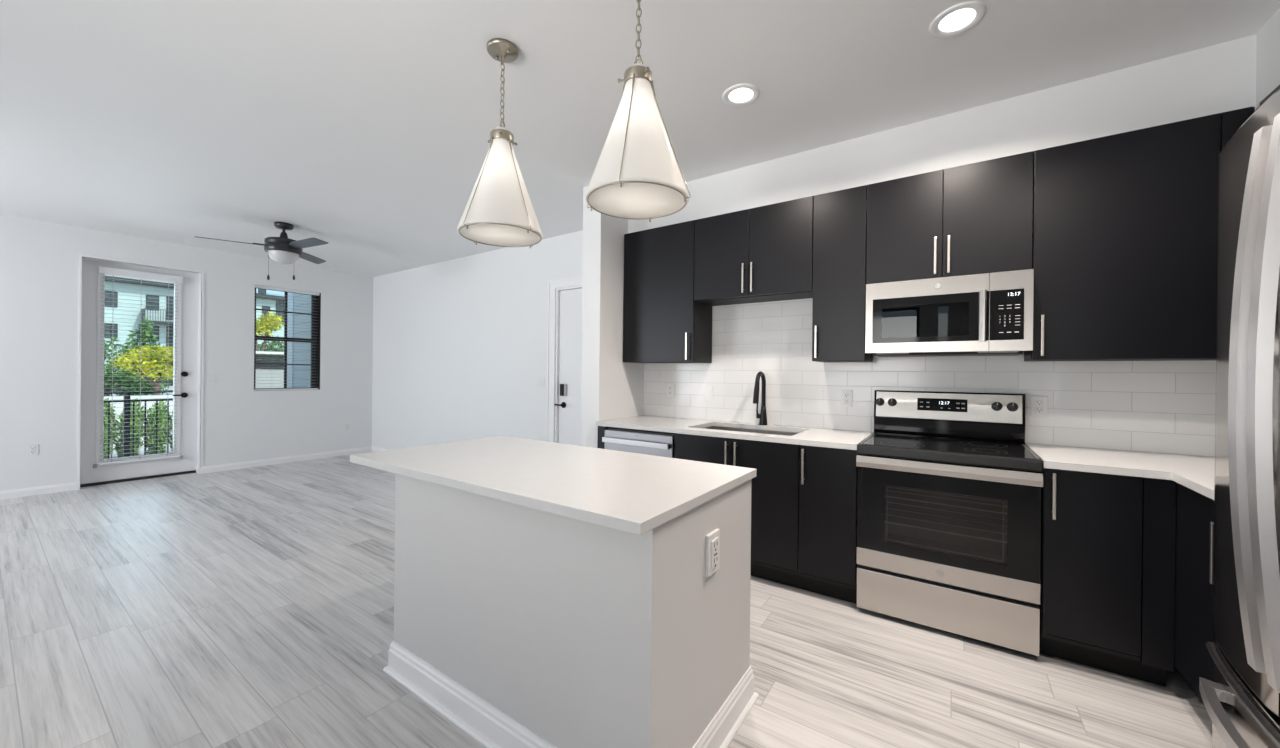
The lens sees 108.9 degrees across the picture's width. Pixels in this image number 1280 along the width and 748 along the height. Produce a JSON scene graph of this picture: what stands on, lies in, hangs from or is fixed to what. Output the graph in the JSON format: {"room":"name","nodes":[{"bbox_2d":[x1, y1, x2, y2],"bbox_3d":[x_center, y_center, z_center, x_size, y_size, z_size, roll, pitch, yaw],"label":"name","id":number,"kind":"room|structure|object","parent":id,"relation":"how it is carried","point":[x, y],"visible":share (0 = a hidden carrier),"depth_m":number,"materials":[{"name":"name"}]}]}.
{"room":"kitchen","nodes":[
{"label":"kitchen","id":0,"kind":"room"},
{"bbox_2d":[0,214,372,490],"bbox_3d":[-6.294,-0.170,4.611,0.200,2.800,7.277,1,0,34],"label":"wall","id":1,"kind":"structure","parent":0,"point":[39,260],"depth_m":5.71,"materials":[{"name":"paint"}]},
{"bbox_2d":[27,444,38,455],"bbox_3d":[-6.158,0.772,4.640,0.010,0.116,0.072,1,0,34],"label":"wall outlet","id":2,"kind":"object","parent":1,"relation":"attached to","point":[32,450],"visible":1,"depth_m":4.64,"materials":[{"name":"white plastic"}]},
{"bbox_2d":[80,259,198,486],"bbox_3d":[-5.826,-0.011,5.363,0.124,2.490,0.948,1,0,34],"label":"door","id":3,"kind":"structure","parent":1,"relation":"in","point":[185,356],"depth_m":5.30,"materials":[{"name":"paint"}]},
{"bbox_2d":[93,266,182,467],"bbox_3d":[-5.812,-0.076,5.332,0.060,2.230,0.706,1,0,34],"label":"door blind","id":4,"kind":"object","parent":3,"relation":"attached to","point":[101,269],"visible":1,"depth_m":5.31,"materials":[{"name":"plastic"}]},
{"bbox_2d":[77,254,204,482],"bbox_3d":[-5.715,-0.020,5.290,0.028,2.510,0.988,1,0,34],"label":"trim","id":5,"kind":"structure","parent":1,"relation":"attached to","point":[80,255],"depth_m":5.08,"materials":[{"name":"paint"}]},
{"bbox_2d":[0,446,371,499],"bbox_3d":[-6.287,1.188,4.569,0.144,0.085,6.827,1,0,34],"label":"baseboard","id":6,"kind":"structure","parent":1,"relation":"attached to","point":[30,491],"depth_m":5.87,"materials":[{"name":"paint"}]},
{"bbox_2d":[254,288,320,390],"bbox_3d":[-4.987,-0.483,6.465,0.141,1.423,0.774,1,0,34],"label":"window","id":7,"kind":"structure","parent":1,"relation":"in","point":[315,337],"depth_m":6.73,"materials":[{"name":"black plastic"}]},
{"bbox_2d":[254,285,319,390],"bbox_3d":[-4.961,-0.484,6.444,0.044,1.417,0.760,1,0,34],"label":"window blind","id":8,"kind":"object","parent":7,"relation":"attached to","point":[256,286],"visible":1,"depth_m":6.40,"materials":[{"name":"plastic"}]},
{"bbox_2d":[345,423,349,430],"bbox_3d":[-4.504,0.814,7.049,0.010,0.116,0.072,1,0,34],"label":"wall outlet","id":9,"kind":"object","parent":1,"relation":"attached to","point":[347,425],"visible":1,"depth_m":7.04,"materials":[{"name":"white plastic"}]},
{"bbox_2d":[293,293,310,387],"bbox_3d":[-5.345,-0.190,7.407,1.400,3.350,0.160,1,0,34],"label":"wall","id":10,"kind":"structure","parent":0,"point":[301,373],"depth_m":7.38,"materials":[{"name":"white paint"}]},
{"bbox_2d":[287,292,293,387],"bbox_3d":[-5.833,-0.195,7.733,0.315,3.350,0.175,1,0,34],"label":"trim","id":11,"kind":"structure","parent":10,"relation":"attached to","point":[290,317],"depth_m":7.62,"materials":[{"name":"paint"}]},
{"bbox_2d":[372,230,582,449],"bbox_3d":[-1.997,-0.129,5.923,5.400,2.800,0.250,1,0,34],"label":"wall","id":12,"kind":"structure","parent":0,"point":[460,344],"depth_m":5.95,"materials":[{"name":"paint"}]},
{"bbox_2d":[371,446,387,451],"bbox_3d":[-2.675,1.221,6.221,3.970,0.085,0.014,1,0,34],"label":"baseboard","id":13,"kind":"structure","parent":12,"relation":"attached to","point":[373,449],"depth_m":7.24,"materials":[{"name":"paint"}]},
{"bbox_2d":[546,276,581,442],"bbox_3d":[-0.510,0.130,4.806,1.170,2.314,0.146,1,0,34],"label":"trim","id":14,"kind":"structure","parent":12,"relation":"attached to","point":[554,286],"depth_m":5.04,"materials":[{"name":"paint"}]},
{"bbox_2d":[554,288,581,445],"bbox_3d":[-0.529,0.185,4.785,0.915,2.193,0.110,1,0,34],"label":"door","id":15,"kind":"structure","parent":12,"relation":"in","point":[570,330],"depth_m":4.95,"materials":[{"name":"paint"}]},
{"bbox_2d":[0,452,1211,747],"bbox_3d":[-2.475,1.333,1.982,9.500,0.120,7.277,1,0,34],"label":"floor","id":16,"kind":"structure","parent":0,"point":[252,607],"depth_m":2.12,"materials":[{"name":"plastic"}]},
{"bbox_2d":[350,435,758,747],"bbox_3d":[-0.414,0.834,1.956,1.607,0.918,0.840,1,0,34],"label":"kitchen island","id":17,"kind":"object","parent":16,"relation":"on","point":[547,594],"visible":1,"depth_m":1.54,"materials":[{"name":"paint"}]},
{"bbox_2d":[350,435,756,534],"bbox_3d":[-0.419,0.390,1.958,1.590,0.032,0.833,1,0,34],"label":"island countertop","id":18,"kind":"structure","parent":17,"relation":"on","point":[635,493],"depth_m":1.70,"materials":[{"name":"stone"}]},
{"bbox_2d":[705,529,719,576],"bbox_3d":[0.244,0.598,1.534,0.012,0.136,0.088,1,0,34],"label":"outlet","id":19,"kind":"object","parent":17,"relation":"attached to","point":[712,536],"depth_m":1.51,"materials":[{"name":"white plastic"}]},
{"bbox_2d":[711,537,718,568],"bbox_3d":[0.251,0.598,1.529,0.005,0.092,0.052,1,0,34],"label":"socket","id":20,"kind":"object","parent":17,"relation":"attached to","point":[714,540],"depth_m":1.53,"materials":[{"name":"white plastic"}]},
{"bbox_2d":[597,426,611,448],"bbox_3d":[-0.123,0.849,3.825,0.074,0.888,0.642,1,0,34],"label":"end panel","id":21,"kind":"object","parent":16,"relation":"on","point":[601,429],"visible":0.07,"depth_m":3.56,"materials":[{"name":"laminate"}]},
{"bbox_2d":[602,427,674,457],"bbox_3d":[0.135,0.860,3.590,0.606,0.872,0.661,1,0,34],"label":"dishwasher","id":22,"kind":"object","parent":16,"relation":"on","point":[656,443],"visible":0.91,"depth_m":3.33,"materials":[{"name":"silver metal"}]},
{"bbox_2d":[674,433,801,588],"bbox_3d":[0.756,0.859,3.197,0.851,0.888,0.682,1,0,34],"label":"base cabinet","id":23,"kind":"object","parent":16,"relation":"on","point":[775,487],"visible":0.39,"depth_m":2.82,"materials":[{"name":"laminate"}]},
{"bbox_2d":[595,415,873,449],"bbox_3d":[0.610,0.395,3.311,1.861,0.032,0.669,1,0,34],"label":"countertop","id":24,"kind":"structure","parent":23,"relation":"on","point":[819,437],"depth_m":3.12,"materials":[{"name":"stone"}]},
{"bbox_2d":[704,426,797,435],"bbox_3d":[0.759,0.513,3.225,0.792,0.199,0.502,1,0,34],"label":"sink","id":25,"kind":"object","parent":24,"relation":"in","point":[711,427],"visible":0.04,"depth_m":3.44,"materials":[{"name":"metal"}]},
{"bbox_2d":[753,371,766,424],"bbox_3d":[0.872,0.181,3.372,0.084,0.401,0.217,1,0,34],"label":"faucet","id":26,"kind":"object","parent":24,"relation":"on","point":[763,415],"visible":1,"depth_m":3.41,"materials":[{"name":"black metal"}]},
{"bbox_2d":[798,445,858,603],"bbox_3d":[1.237,0.864,2.866,0.312,0.888,0.682,1,0,34],"label":"base cabinet","id":27,"kind":"object","parent":16,"relation":"on","point":[828,477],"visible":0.86,"depth_m":2.62,"materials":[{"name":"laminate"}]},
{"bbox_2d":[856,390,1042,655],"bbox_3d":[1.674,0.710,2.537,0.772,1.205,0.712,1,0,34],"label":"range","id":28,"kind":"object","parent":16,"relation":"on","point":[950,484],"visible":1,"depth_m":2.40,"materials":[{"name":"silver metal"}]},
{"bbox_2d":[856,454,1042,604],"bbox_3d":[1.661,0.749,2.519,0.762,0.608,0.669,1,0,34],"label":"oven","id":29,"kind":"object","parent":28,"relation":"in","point":[972,528],"depth_m":2.35,"materials":[{"name":"grey glass"}]},
{"bbox_2d":[857,433,1042,471],"bbox_3d":[1.675,0.415,2.535,0.772,0.056,0.610,1,0,34],"label":"cooktop","id":30,"kind":"object","parent":28,"relation":"in","point":[982,452],"depth_m":2.39,"materials":[{"name":"black glass"}]},
{"bbox_2d":[1039,468,1175,686],"bbox_3d":[2.176,0.874,2.221,0.407,0.888,0.682,1,0,34],"label":"base cabinet","id":31,"kind":"object","parent":16,"relation":"on","point":[1108,541],"visible":0.91,"depth_m":1.97,"materials":[{"name":"laminate"}]},
{"bbox_2d":[1174,482,1215,705],"bbox_3d":[2.439,0.878,1.713,0.681,0.888,1.223,1,0,34],"label":"base cabinet","id":32,"kind":"object","parent":16,"relation":"on","point":[1194,552],"visible":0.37,"depth_m":1.72,"materials":[{"name":"laminate"}]},
{"bbox_2d":[1025,443,1214,499],"bbox_3d":[2.292,0.414,1.818,1.052,0.032,1.226,1,0,34],"label":"countertop","id":33,"kind":"structure","parent":32,"relation":"on","point":[1196,473],"depth_m":2.03,"materials":[{"name":"stone"}]},
{"bbox_2d":[1199,89,1279,747],"bbox_3d":[1.758,0.324,0.859,0.808,1.985,0.910,1,0,34],"label":"refrigerator","id":34,"kind":"object","parent":16,"relation":"on","point":[1242,700],"visible":1,"depth_m":1.10,"materials":[{"name":"metal"}]},
{"bbox_2d":[581,186,643,447],"bbox_3d":[-0.158,-0.108,3.998,0.187,2.800,0.842,1,0,34],"label":"wall","id":35,"kind":"structure","parent":0,"point":[611,387],"depth_m":3.68,"materials":[{"name":"paint"}]},
{"bbox_2d":[0,0,1279,276],"bbox_3d":[-2.446,-1.602,1.977,9.500,0.150,7.277,1,0,34],"label":"ceiling","id":36,"kind":"structure","parent":0,"point":[363,127],"depth_m":2.42,"materials":[{"name":"paint"}]},
{"bbox_2d":[195,222,327,279],"bbox_3d":[-3.622,-1.242,4.613,1.102,0.601,1.150,1,0,34],"label":"ceiling fan","id":37,"kind":"object","parent":36,"relation":"hanging from","point":[282,249],"visible":1,"depth_m":4.61,"materials":[{"name":"grey plastic"}]},
{"bbox_2d":[457,38,542,247],"bbox_3d":[-0.642,-1.068,2.126,0.381,0.882,0.381,1,0,-35],"label":"pendant light","id":38,"kind":"object","parent":36,"relation":"hanging from","point":[499,211],"visible":1,"depth_m":2.05,"materials":[{"name":"white fabric"}]},
{"bbox_2d":[460,224,539,245],"bbox_3d":[-0.646,-0.645,2.127,0.360,0.002,0.360,1,0,34],"label":"diffuser","id":39,"kind":"object","parent":38,"relation":"attached to","point":[487,234],"depth_m":2.11,"materials":[{"name":"white glass"}]},
{"bbox_2d":[585,0,690,221],"bbox_3d":[-0.007,-1.061,1.690,0.381,0.882,0.381,1,0,-4],"label":"pendant light","id":40,"kind":"object","parent":36,"relation":"hanging from","point":[637,175],"visible":1,"depth_m":1.60,"materials":[{"name":"white fabric"}]},
{"bbox_2d":[588,183,684,217],"bbox_3d":[-0.011,-0.638,1.691,0.360,0.002,0.360,1,0,17],"label":"diffuser","id":41,"kind":"object","parent":40,"relation":"attached to","point":[631,200],"depth_m":1.67,"materials":[{"name":"white glass"}]},
{"bbox_2d":[722,83,759,105],"bbox_3d":[0.542,-1.495,2.458,0.196,0.007,0.196,1,0,34],"label":"recessed light","id":42,"kind":"object","parent":36,"relation":"in","point":[739,94],"visible":1,"depth_m":2.45,"materials":[{"name":"paint"}]},
{"bbox_2d":[729,88,752,101],"bbox_3d":[0.542,-1.498,2.458,0.127,0.001,0.127,1,0,34],"label":"diffuser","id":43,"kind":"object","parent":42,"relation":"attached to","point":[736,94],"depth_m":2.46,"materials":[{"name":"white plastic"}]},
{"bbox_2d":[929,1,985,37],"bbox_3d":[1.334,-1.486,1.926,0.196,0.007,0.196,1,0,34],"label":"recessed light","id":44,"kind":"object","parent":36,"relation":"in","point":[957,19],"visible":1,"depth_m":1.92,"materials":[{"name":"paint"}]},
{"bbox_2d":[939,8,975,31],"bbox_3d":[1.334,-1.489,1.926,0.127,0.001,0.127,1,0,34],"label":"diffuser","id":45,"kind":"object","parent":44,"relation":"attached to","point":[959,19],"depth_m":1.93,"materials":[{"name":"white plastic"}]},
{"bbox_2d":[628,8,1279,232],"bbox_3d":[0.921,-1.330,2.116,3.700,0.328,2.320,1,0,34],"label":"wall","id":46,"kind":"structure","parent":0,"point":[1236,74],"depth_m":2.43,"materials":[{"name":"paint"}]},
{"bbox_3d":[1.637,-0.089,3.177,3.700,2.800,0.250,1,0,34],"label":"wall","id":47,"kind":"structure","parent":0,"visible":0},
{"bbox_2d":[644,298,1215,456],"bbox_3d":[1.561,-0.150,3.073,3.692,1.078,0.008,1,0,34],"label":"backsplash","id":48,"kind":"structure","parent":47,"relation":"attached to","point":[1168,407],"depth_m":2.94,"materials":[{"name":"tile"}]},
{"bbox_2d":[623,220,711,362],"bbox_3d":[0.213,-0.634,3.770,0.664,1.081,0.370,1,0,34],"label":"upper cabinet","id":49,"kind":"object","parent":48,"relation":"attached to","point":[663,322],"visible":0.97,"depth_m":3.63,"materials":[{"name":"laminate"}]},
{"bbox_2d":[667,384,673,396],"bbox_3d":[0.262,0.142,3.952,0.072,0.116,0.010,1,0,34],"label":"wall outlet","id":50,"kind":"object","parent":48,"relation":"attached to","point":[670,387],"visible":1,"depth_m":3.95,"materials":[{"name":"white plastic"}]},
{"bbox_2d":[694,196,813,305],"bbox_3d":[0.847,-0.859,3.336,0.864,0.618,0.370,1,0,34],"label":"upper cabinet","id":51,"kind":"object","parent":48,"relation":"attached to","point":[763,253],"visible":1,"depth_m":3.19,"materials":[{"name":"laminate"}]},
{"bbox_2d":[812,185,872,361],"bbox_3d":[1.331,-0.622,3.002,0.313,1.081,0.370,1,0,34],"label":"upper cabinet","id":52,"kind":"object","parent":48,"relation":"attached to","point":[839,217],"visible":0.99,"depth_m":2.88,"materials":[{"name":"laminate"}]},
{"bbox_2d":[841,390,851,406],"bbox_3d":[1.424,0.169,3.154,0.072,0.116,0.010,1,0,34],"label":"wall outlet","id":53,"kind":"object","parent":48,"relation":"attached to","point":[846,395],"visible":1,"depth_m":3.15,"materials":[{"name":"white plastic"}]},
{"bbox_2d":[866,151,1032,283],"bbox_3d":[1.784,-0.851,2.693,0.776,0.613,0.370,1,0,34],"label":"upper cabinet","id":54,"kind":"object","parent":48,"relation":"attached to","point":[974,218],"visible":0.88,"depth_m":2.54,"materials":[{"name":"laminate"}]},
{"bbox_2d":[865,269,1033,356],"bbox_3d":[1.758,-0.319,2.657,0.760,0.420,0.452,1,0,34],"label":"microwave","id":55,"kind":"object","parent":54,"relation":"attached to","point":[984,314],"visible":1,"depth_m":2.48,"materials":[{"name":"silver metal"}]},
{"bbox_2d":[1031,396,1047,416],"bbox_3d":[2.255,0.183,2.584,0.072,0.116,0.010,1,0,34],"label":"wall outlet","id":56,"kind":"object","parent":48,"relation":"attached to","point":[1039,404],"visible":1,"depth_m":2.58,"materials":[{"name":"white plastic"}]},
{"bbox_2d":[1035,407,1042,412],"bbox_3d":[2.253,0.203,2.582,0.034,0.031,0.004,1,0,34],"label":"socket","id":57,"kind":"object","parent":56,"relation":"attached to","point":[1037,409],"depth_m":2.58,"materials":[{"name":"white plastic"}]},
{"bbox_2d":[1036,400,1042,405],"bbox_3d":[2.254,0.163,2.582,0.034,0.031,0.004,1,0,34],"label":"socket","id":58,"kind":"object","parent":56,"relation":"attached to","point":[1038,402],"depth_m":2.58,"materials":[{"name":"white plastic"}]},
{"bbox_2d":[1024,106,1254,360],"bbox_3d":[2.398,-0.610,2.270,0.716,1.081,0.370,1,0,34],"label":"upper cabinet","id":59,"kind":"object","parent":48,"relation":"attached to","point":[1125,225],"visible":0.89,"depth_m":2.15,"materials":[{"name":"laminate"}]},
{"bbox_3d":[-7.461,1.359,4.509,1.580,0.220,7.000,1,0,34],"label":"floor","id":60,"kind":"structure","parent":0,"visible":0},
{"bbox_2d":[104,390,172,458],"bbox_3d":[-8.017,0.735,4.943,0.060,1.015,6.880,1,0,34],"label":"balcony railing","id":61,"kind":"object","parent":60,"relation":"on","point":[126,408],"visible":0.19,"depth_m":6.31,"materials":[{"name":"metal"}]},
{"bbox_3d":[1.314,-0.086,-0.738,0.200,2.800,7.070,1,0,34],"label":"wall","id":62,"kind":"structure","parent":0,"visible":0},
{"bbox_2d":[1260,85,1279,105],"bbox_3d":[2.481,-0.608,1.487,0.384,1.081,0.885,1,0,34],"label":"upper cabinet","id":63,"kind":"object","parent":62,"relation":"attached to","point":[1278,87],"visible":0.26,"depth_m":1.85,"materials":[{"name":"laminate"}]},
{"label":"outside","id":64,"kind":"structure","parent":0,"visible":0},
{"bbox_2d":[110,386,172,457],"bbox_3d":[-44.903,1.154,49.018,110.500,0.150,150.000,1,0,34],"label":"ground","id":65,"kind":"structure","parent":64,"point":[141,449],"depth_m":9.13,"materials":[{"name":"grey concrete"}]},
{"bbox_2d":[103,415,111,458],"bbox_3d":[-8.251,1.000,6.949,0.559,1.019,0.316,1,0,34],"label":"shrub","id":66,"kind":"object","parent":65,"relation":"on","point":[106,424],"visible":0.06,"depth_m":6.93,"materials":[{"name":"green plant"}]},
{"bbox_2d":[103,397,117,458],"bbox_3d":[-8.980,0.947,7.697,0.612,1.110,0.302,1,0,34],"label":"shrub","id":67,"kind":"object","parent":65,"relation":"on","point":[112,434],"visible":0.28,"depth_m":7.67,"materials":[{"name":"green plant"}]},
{"bbox_2d":[110,410,141,456],"bbox_3d":[-8.079,1.017,7.191,0.384,0.988,0.518,1,0,-30],"label":"shrub","id":68,"kind":"object","parent":65,"relation":"on","point":[118,424],"visible":0.43,"depth_m":7.15,"materials":[{"name":"green plant"}]},
{"bbox_2d":[104,336,172,396],"bbox_3d":[-18.201,0.038,15.846,1.642,2.736,2.900,1,0,34],"label":"tree","id":69,"kind":"object","parent":65,"relation":"on","point":[118,382],"visible":0.28,"depth_m":15.84,"materials":[{"name":"green plant"}]},
{"bbox_2d":[104,395,172,446],"bbox_3d":[-12.370,0.957,6.911,0.260,1.020,9.400,1,0,34],"label":"wall","id":70,"kind":"structure","parent":65,"relation":"on","point":[148,396],"depth_m":9.57,"materials":[{"name":"paint"}]},
{"bbox_2d":[130,398,146,455],"bbox_3d":[-8.798,0.956,7.976,0.597,1.094,0.319,1,0,34],"label":"shrub","id":71,"kind":"object","parent":65,"relation":"on","point":[137,423],"visible":0.39,"depth_m":7.92,"materials":[{"name":"green plant"}]},
{"bbox_2d":[109,344,172,394],"bbox_3d":[-16.240,0.172,15.243,1.462,2.509,1.977,1,0,34],"label":"tree","id":72,"kind":"object","parent":65,"relation":"on","point":[130,362],"visible":0.7,"depth_m":15.06,"materials":[{"name":"yellow plant"}]},
{"bbox_2d":[116,317,169,390],"bbox_3d":[-20.789,-0.505,19.137,1.652,3.756,1.716,1,0,34],"label":"tree","id":73,"kind":"object","parent":65,"relation":"on","point":[146,336],"visible":0.11,"depth_m":19.09,"materials":[{"name":"green plant"}]},
{"bbox_2d":[140,403,166,453],"bbox_3d":[-7.907,0.981,7.438,0.322,1.063,0.546,0,0,-44],"label":"shrub","id":74,"kind":"object","parent":65,"relation":"on","point":[152,421],"visible":0.7,"depth_m":7.38,"materials":[{"name":"green plant"}]},
{"bbox_2d":[151,401,171,452],"bbox_3d":[-8.622,0.975,8.235,0.575,1.058,0.310,1,0,34],"label":"shrub","id":75,"kind":"object","parent":65,"relation":"on","point":[162,405],"visible":0.34,"depth_m":8.19,"materials":[{"name":"green plant"}]},
{"bbox_2d":[166,410,172,450],"bbox_3d":[-7.732,1.012,7.696,0.639,1.004,0.350,1,0,34],"label":"shrub","id":76,"kind":"object","parent":65,"relation":"on","point":[170,419],"visible":0.05,"depth_m":7.62,"materials":[{"name":"green plant"}]},
{"bbox_2d":[104,276,283,385],"bbox_3d":[-43.113,-3.962,51.455,12.600,10.108,34.000,1,0,34],"label":"apartment building","id":77,"kind":"structure","parent":65,"relation":"on","point":[121,327],"depth_m":40.80,"materials":[{"name":"white paint"}]},
{"bbox_2d":[255,351,283,387],"bbox_3d":[-8.059,0.493,11.292,0.180,2.020,2.560,1,0,34],"label":"wall","id":78,"kind":"structure","parent":65,"relation":"on","point":[277,376],"depth_m":10.53,"materials":[{"name":"paint"}]},
{"bbox_2d":[256,312,283,369],"bbox_3d":[-13.357,-0.386,15.923,1.098,3.671,1.811,1,0,34],"label":"tree","id":79,"kind":"object","parent":65,"relation":"on","point":[271,326],"visible":0.38,"depth_m":16.02,"materials":[{"name":"yellow plant"}]},
{"bbox_2d":[258,336,283,369],"bbox_3d":[-17.193,-0.208,20.851,1.654,3.235,2.456,1,0,34],"label":"tree","id":80,"kind":"object","parent":65,"relation":"on","point":[269,346],"visible":0.18,"depth_m":21.02,"materials":[{"name":"green plant"}]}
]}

